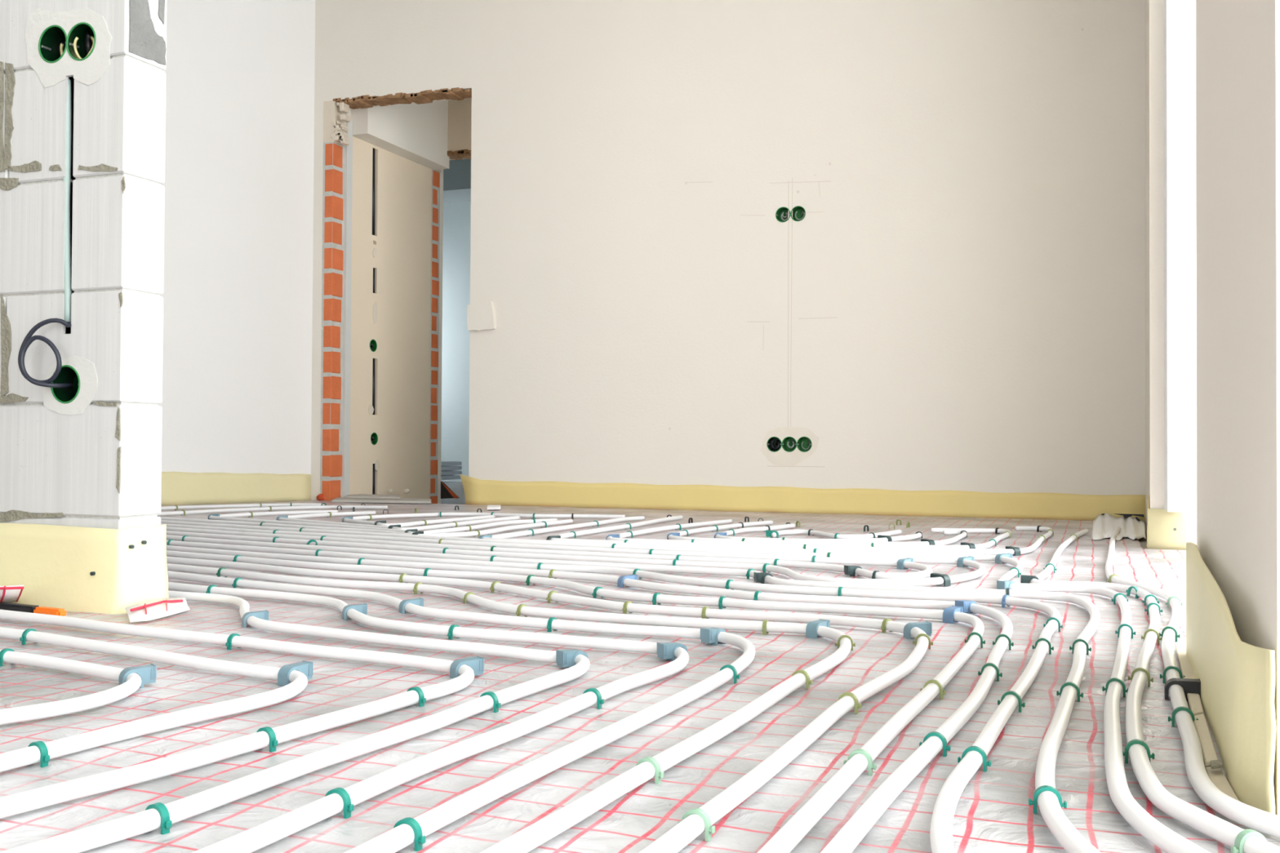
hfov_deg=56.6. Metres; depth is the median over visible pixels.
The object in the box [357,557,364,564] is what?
clip
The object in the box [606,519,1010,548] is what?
pipe
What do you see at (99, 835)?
pipe
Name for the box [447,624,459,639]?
clip
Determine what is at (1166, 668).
clip
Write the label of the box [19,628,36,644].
clip
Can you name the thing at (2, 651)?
clip
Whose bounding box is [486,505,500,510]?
foam offcut
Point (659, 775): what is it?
clip
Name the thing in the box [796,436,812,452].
junction box
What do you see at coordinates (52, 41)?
junction box
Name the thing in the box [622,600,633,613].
clip
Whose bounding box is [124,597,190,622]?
flap
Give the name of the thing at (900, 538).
pipe
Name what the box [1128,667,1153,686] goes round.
clip
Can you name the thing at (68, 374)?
junction box
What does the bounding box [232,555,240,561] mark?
clip
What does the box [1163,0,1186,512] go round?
window
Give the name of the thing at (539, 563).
clip
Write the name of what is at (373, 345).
junction box
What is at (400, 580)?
clip
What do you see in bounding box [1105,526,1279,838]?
pipe
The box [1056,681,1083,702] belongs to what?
clip
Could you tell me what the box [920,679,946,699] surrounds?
clip
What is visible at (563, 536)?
pipe
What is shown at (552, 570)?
clip
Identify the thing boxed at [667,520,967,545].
pipe
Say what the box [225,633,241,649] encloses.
clip
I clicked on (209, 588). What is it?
clip
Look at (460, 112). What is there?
wall
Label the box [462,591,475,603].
clip
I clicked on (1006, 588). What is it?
clip
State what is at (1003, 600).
clip
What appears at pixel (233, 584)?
clip
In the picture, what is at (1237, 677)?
strip
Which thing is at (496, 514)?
pipe
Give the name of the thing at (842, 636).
clip
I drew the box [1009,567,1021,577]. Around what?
clip
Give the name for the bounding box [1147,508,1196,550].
strip
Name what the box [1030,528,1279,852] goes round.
pipe
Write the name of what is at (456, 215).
wall
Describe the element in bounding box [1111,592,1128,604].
clip
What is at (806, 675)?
clip
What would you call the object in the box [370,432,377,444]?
junction box
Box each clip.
[0,648,14,666]
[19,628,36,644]
[27,741,49,767]
[145,802,172,835]
[205,584,217,593]
[216,567,227,577]
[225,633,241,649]
[231,577,243,588]
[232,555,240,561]
[256,726,277,752]
[306,539,317,545]
[315,549,322,555]
[324,787,354,818]
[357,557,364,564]
[393,817,425,851]
[398,573,407,582]
[407,686,426,706]
[413,582,423,594]
[423,568,431,576]
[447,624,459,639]
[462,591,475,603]
[480,691,501,712]
[489,581,500,592]
[515,604,528,616]
[525,574,534,585]
[537,562,542,569]
[546,591,558,603]
[546,617,556,631]
[548,568,556,578]
[582,688,604,709]
[591,586,602,598]
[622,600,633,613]
[631,568,642,578]
[635,756,663,784]
[652,592,661,604]
[672,559,678,565]
[677,808,715,841]
[688,517,693,523]
[701,606,709,618]
[718,596,726,608]
[719,664,739,683]
[724,579,733,590]
[746,568,755,578]
[753,591,761,600]
[762,563,769,572]
[762,619,768,635]
[773,559,778,565]
[791,669,812,688]
[835,635,855,650]
[835,692,861,714]
[838,586,843,596]
[843,748,876,776]
[863,524,868,531]
[871,570,879,578]
[880,618,892,632]
[906,521,910,527]
[912,633,933,648]
[919,731,951,757]
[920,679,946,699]
[957,746,991,772]
[964,631,985,648]
[977,662,1002,680]
[992,634,1013,649]
[997,690,1025,712]
[1001,595,1010,607]
[1005,587,1008,595]
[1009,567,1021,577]
[1028,785,1066,813]
[1031,638,1053,654]
[1043,563,1057,573]
[1043,617,1062,631]
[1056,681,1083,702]
[1069,639,1091,655]
[1102,677,1128,697]
[1106,573,1119,582]
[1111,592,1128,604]
[1115,623,1135,639]
[1122,739,1154,763]
[1125,586,1139,598]
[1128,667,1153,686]
[1141,628,1162,644]
[1142,594,1159,605]
[1144,602,1162,614]
[1159,626,1180,641]
[1160,666,1185,683]
[1164,595,1182,608]
[1168,706,1198,727]
[1231,829,1266,852]
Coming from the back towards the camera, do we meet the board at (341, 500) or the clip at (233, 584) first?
the board at (341, 500)
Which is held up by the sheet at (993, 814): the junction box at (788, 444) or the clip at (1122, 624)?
the clip at (1122, 624)
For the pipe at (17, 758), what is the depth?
1.33 m
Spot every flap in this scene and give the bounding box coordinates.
[0,585,23,602]
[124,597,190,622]
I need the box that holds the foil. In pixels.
[1091,512,1146,540]
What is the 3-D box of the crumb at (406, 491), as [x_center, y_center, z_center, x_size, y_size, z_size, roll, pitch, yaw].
[-1.290,0.359,6.557,0.036,0.029,0.040,0,-1,3]
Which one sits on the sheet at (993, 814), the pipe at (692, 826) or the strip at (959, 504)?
the pipe at (692, 826)
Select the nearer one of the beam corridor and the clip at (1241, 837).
the clip at (1241, 837)
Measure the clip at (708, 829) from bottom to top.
0.022 m
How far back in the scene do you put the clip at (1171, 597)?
2.24 m
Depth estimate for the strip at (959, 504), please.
5.35 m
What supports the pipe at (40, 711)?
on the sheet at (993, 814)
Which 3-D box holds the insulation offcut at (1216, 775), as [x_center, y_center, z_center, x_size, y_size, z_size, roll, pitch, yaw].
[0.516,0.319,1.057,0.015,0.003,0.117,0,-1,18]
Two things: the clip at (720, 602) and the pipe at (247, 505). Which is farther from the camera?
the pipe at (247, 505)
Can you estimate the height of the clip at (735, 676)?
0.022 m
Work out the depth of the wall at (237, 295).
6.00 m
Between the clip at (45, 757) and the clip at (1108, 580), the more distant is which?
the clip at (1108, 580)
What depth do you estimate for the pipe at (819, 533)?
3.92 m
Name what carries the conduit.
attached to the wall at (93, 460)
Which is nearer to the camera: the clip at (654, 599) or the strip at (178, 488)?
the clip at (654, 599)
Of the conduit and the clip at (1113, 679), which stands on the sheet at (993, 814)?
the clip at (1113, 679)
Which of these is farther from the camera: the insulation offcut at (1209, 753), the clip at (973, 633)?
the clip at (973, 633)
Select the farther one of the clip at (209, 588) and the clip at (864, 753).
the clip at (209, 588)
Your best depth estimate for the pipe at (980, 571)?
3.15 m
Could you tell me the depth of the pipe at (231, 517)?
4.39 m
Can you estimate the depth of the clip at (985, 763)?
1.11 m
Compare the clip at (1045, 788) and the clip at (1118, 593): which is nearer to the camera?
the clip at (1045, 788)
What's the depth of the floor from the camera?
3.97 m
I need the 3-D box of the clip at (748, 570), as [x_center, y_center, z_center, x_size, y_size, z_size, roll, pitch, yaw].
[0.253,0.335,2.704,0.030,0.022,0.006,1,-1,-37]
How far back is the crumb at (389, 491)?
6.69 m
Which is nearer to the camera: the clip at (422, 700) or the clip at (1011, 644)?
the clip at (422, 700)
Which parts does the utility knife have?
handle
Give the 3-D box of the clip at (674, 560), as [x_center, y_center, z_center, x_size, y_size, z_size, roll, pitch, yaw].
[0.088,0.338,2.923,0.006,0.022,0.030,0,-1,24]
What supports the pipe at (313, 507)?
on the sheet at (993, 814)
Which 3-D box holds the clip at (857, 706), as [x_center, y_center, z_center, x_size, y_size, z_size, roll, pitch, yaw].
[0.237,0.314,1.352,0.030,0.022,0.006,0,-1,26]
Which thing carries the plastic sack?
on the floor
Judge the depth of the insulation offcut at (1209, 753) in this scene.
1.19 m
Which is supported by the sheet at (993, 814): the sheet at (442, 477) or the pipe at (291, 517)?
the pipe at (291, 517)
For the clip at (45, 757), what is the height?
0.022 m
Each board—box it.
[331,497,431,503]
[345,493,399,499]
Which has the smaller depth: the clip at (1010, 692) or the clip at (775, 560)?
the clip at (1010, 692)
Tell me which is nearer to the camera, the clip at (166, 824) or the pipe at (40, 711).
the clip at (166, 824)
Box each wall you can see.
[0,0,166,528]
[158,0,315,502]
[311,0,1196,524]
[320,100,352,500]
[349,136,431,498]
[429,149,471,503]
[440,201,471,481]
[447,97,471,159]
[1145,0,1164,525]
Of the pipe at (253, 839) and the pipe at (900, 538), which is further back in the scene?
the pipe at (900, 538)
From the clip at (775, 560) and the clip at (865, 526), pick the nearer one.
the clip at (775, 560)
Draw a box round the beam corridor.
[350,100,448,169]
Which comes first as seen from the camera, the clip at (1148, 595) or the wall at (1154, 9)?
the clip at (1148, 595)
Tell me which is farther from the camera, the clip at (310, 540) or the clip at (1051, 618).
the clip at (310, 540)
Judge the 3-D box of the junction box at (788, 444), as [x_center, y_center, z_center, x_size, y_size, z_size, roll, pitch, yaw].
[0.685,0.081,5.407,0.070,0.071,0.050,0,-1,21]
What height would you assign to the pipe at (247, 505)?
0.016 m
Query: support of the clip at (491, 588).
attached to the sheet at (993, 814)
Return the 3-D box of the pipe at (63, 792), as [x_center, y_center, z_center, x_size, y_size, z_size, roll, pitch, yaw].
[-0.623,0.314,1.609,0.646,0.016,1.424,1,-1,-27]
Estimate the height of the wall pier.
3.050 m
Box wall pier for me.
[1195,0,1279,816]
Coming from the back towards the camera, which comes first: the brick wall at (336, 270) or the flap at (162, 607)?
the brick wall at (336, 270)
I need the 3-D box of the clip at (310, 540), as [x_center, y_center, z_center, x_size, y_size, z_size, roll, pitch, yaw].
[-0.928,0.336,3.356,0.020,0.033,0.034,-1,-1,42]
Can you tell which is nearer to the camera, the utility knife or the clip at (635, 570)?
the utility knife
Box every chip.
[316,493,324,500]
[1209,759,1222,768]
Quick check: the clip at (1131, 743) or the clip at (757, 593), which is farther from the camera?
the clip at (757, 593)
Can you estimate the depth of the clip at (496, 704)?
1.34 m
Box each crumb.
[387,488,393,493]
[403,488,409,493]
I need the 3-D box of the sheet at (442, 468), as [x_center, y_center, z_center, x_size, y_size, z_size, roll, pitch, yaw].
[-1.377,0.282,8.048,0.213,0.032,0.304,0,-1,21]
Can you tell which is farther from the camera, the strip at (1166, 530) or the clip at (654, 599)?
the strip at (1166, 530)
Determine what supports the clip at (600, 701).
attached to the sheet at (993, 814)
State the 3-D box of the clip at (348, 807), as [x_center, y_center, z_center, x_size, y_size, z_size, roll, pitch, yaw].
[-0.246,0.305,0.965,0.030,0.022,0.006,0,-1,23]
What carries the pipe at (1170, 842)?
on the sheet at (993, 814)
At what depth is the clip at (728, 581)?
2.48 m
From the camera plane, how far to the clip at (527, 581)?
2.55 m
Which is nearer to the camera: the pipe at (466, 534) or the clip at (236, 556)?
the clip at (236, 556)
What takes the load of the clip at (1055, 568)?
on the sheet at (993, 814)
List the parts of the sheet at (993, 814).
bend bracket, bend bracket, bend bracket, bend bracket, bend bracket, bend bracket, bend bracket, bend bracket, bend bracket, bend bracket, bend bracket, bend bracket, bend bracket, bend bracket, bend bracket, bend bracket, bend bracket, bend bracket, bend bracket, bend bracket, bend bracket, bend bracket, bend bracket, bend bracket, bend bracket, bend bracket, bend bracket, bend bracket, bend bracket, bend bracket, bend bracket, bend bracket, bend bracket, bend bracket, bend bracket, bend bracket, bend bracket, bend bracket, bend bracket, bend bracket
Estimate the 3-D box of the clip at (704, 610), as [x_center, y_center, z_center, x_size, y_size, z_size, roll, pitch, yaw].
[0.114,0.325,2.066,0.006,0.022,0.030,0,-1,23]
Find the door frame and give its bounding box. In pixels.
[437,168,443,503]
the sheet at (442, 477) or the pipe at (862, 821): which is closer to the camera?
the pipe at (862, 821)
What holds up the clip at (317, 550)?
attached to the sheet at (993, 814)
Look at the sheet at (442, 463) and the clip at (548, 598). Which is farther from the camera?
the sheet at (442, 463)
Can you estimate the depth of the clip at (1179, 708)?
1.28 m
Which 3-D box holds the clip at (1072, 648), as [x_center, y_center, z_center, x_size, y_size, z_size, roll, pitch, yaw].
[0.644,0.322,1.737,0.030,0.022,0.006,0,-1,22]
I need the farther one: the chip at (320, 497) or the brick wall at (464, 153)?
the brick wall at (464, 153)
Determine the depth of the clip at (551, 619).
1.92 m
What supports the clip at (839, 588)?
attached to the sheet at (993, 814)
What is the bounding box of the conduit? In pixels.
[62,79,71,321]
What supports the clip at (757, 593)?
attached to the sheet at (993, 814)
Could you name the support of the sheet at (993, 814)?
on the floor
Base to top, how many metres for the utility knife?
0.016 m
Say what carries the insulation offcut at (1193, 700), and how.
on the sheet at (993, 814)
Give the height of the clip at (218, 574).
0.022 m
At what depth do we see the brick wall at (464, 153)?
7.25 m
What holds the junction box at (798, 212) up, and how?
attached to the wall at (957, 300)
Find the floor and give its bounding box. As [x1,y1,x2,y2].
[1137,524,1146,548]
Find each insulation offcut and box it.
[1174,643,1204,715]
[1193,714,1217,766]
[1204,766,1239,800]
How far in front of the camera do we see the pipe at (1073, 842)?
2.33 m
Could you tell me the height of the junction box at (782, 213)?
0.071 m
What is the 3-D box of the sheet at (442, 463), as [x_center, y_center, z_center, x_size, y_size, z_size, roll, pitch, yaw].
[-1.377,0.250,8.049,0.213,0.032,0.304,0,-1,21]
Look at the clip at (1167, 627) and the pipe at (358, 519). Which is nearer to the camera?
the clip at (1167, 627)
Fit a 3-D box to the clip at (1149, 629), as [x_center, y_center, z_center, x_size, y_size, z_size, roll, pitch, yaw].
[0.791,0.325,1.837,0.030,0.022,0.006,0,-1,26]
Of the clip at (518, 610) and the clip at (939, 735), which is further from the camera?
the clip at (518, 610)
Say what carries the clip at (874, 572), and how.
attached to the sheet at (993, 814)
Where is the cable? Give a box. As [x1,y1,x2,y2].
[17,318,73,387]
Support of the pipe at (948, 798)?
on the sheet at (993, 814)
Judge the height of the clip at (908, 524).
0.022 m
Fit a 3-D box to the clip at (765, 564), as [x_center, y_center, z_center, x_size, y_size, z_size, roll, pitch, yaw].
[0.302,0.337,2.830,0.030,0.022,0.006,1,-1,-45]
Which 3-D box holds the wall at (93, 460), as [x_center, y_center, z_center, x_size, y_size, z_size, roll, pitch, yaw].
[-2.946,-0.895,2.956,4.387,3.050,0.105,0,-1,21]
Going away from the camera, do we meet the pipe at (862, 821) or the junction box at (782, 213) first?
the pipe at (862, 821)
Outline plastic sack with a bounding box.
[440,481,465,504]
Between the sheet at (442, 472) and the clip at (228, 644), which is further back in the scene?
the sheet at (442, 472)
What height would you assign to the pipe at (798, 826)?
0.016 m
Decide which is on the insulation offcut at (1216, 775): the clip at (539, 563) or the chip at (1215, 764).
the chip at (1215, 764)
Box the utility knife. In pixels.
[0,602,66,616]
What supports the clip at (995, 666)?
on the sheet at (993, 814)
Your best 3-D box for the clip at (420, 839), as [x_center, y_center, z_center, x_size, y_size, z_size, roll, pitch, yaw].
[-0.174,0.305,0.889,0.030,0.022,0.006,0,-1,24]
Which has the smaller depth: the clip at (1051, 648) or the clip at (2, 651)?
the clip at (2, 651)
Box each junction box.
[38,25,66,62]
[50,364,79,403]
[66,22,96,61]
[369,339,377,351]
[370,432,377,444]
[766,436,782,452]
[775,206,790,222]
[782,436,796,452]
[790,205,805,221]
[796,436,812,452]
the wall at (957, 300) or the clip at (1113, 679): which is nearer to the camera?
the clip at (1113, 679)
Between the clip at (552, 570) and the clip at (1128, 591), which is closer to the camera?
the clip at (1128, 591)
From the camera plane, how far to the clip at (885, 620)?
1.93 m
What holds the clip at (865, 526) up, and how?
on the sheet at (993, 814)
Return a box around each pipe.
[0,591,590,852]
[0,609,474,818]
[0,626,307,772]
[0,649,142,724]
[157,505,387,515]
[160,502,324,510]
[160,516,573,537]
[160,520,985,586]
[160,523,932,578]
[166,534,1101,852]
[166,540,1061,852]
[166,545,1013,852]
[166,550,984,852]
[166,556,928,852]
[167,563,851,852]
[167,571,755,852]
[168,582,688,852]
[208,510,557,533]
[275,511,520,531]
[343,512,495,527]
[437,512,625,518]
[483,515,1209,852]
[550,515,1053,555]
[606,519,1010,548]
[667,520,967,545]
[715,523,921,542]
[771,529,902,538]
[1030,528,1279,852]
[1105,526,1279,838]
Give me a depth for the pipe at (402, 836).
1.35 m
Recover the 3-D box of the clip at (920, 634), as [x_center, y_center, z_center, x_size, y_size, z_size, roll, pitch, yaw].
[0.424,0.322,1.780,0.030,0.022,0.006,0,-1,14]
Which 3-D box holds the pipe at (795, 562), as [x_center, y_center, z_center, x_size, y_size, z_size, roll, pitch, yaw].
[-0.605,0.344,3.550,3.027,0.016,0.308,0,-1,32]
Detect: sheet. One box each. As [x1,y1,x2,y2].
[0,500,1279,852]
[440,461,462,466]
[440,466,462,470]
[440,470,462,475]
[440,475,461,479]
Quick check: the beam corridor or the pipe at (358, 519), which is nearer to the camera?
the pipe at (358, 519)
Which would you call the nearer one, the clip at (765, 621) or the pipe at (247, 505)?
the clip at (765, 621)
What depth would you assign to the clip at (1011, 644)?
1.77 m
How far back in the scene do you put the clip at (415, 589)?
2.39 m
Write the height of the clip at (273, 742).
0.022 m
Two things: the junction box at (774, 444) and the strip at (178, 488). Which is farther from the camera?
the strip at (178, 488)
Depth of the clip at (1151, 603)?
2.15 m
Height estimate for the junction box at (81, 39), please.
0.071 m
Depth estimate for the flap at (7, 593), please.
2.08 m
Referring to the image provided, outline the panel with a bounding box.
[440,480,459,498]
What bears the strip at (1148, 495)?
attached to the wall at (1154, 9)
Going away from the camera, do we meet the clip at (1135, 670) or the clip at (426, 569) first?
the clip at (1135, 670)
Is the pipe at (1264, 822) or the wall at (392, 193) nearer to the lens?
the pipe at (1264, 822)
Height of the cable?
0.127 m
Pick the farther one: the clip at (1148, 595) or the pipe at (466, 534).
the pipe at (466, 534)
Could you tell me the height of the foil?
0.060 m
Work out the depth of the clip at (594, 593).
2.34 m
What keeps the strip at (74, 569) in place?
attached to the wall at (93, 460)
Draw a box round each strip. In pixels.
[0,523,168,614]
[160,471,311,506]
[459,474,1146,522]
[1146,494,1149,548]
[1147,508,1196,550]
[1186,542,1276,814]
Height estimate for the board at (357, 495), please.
0.010 m

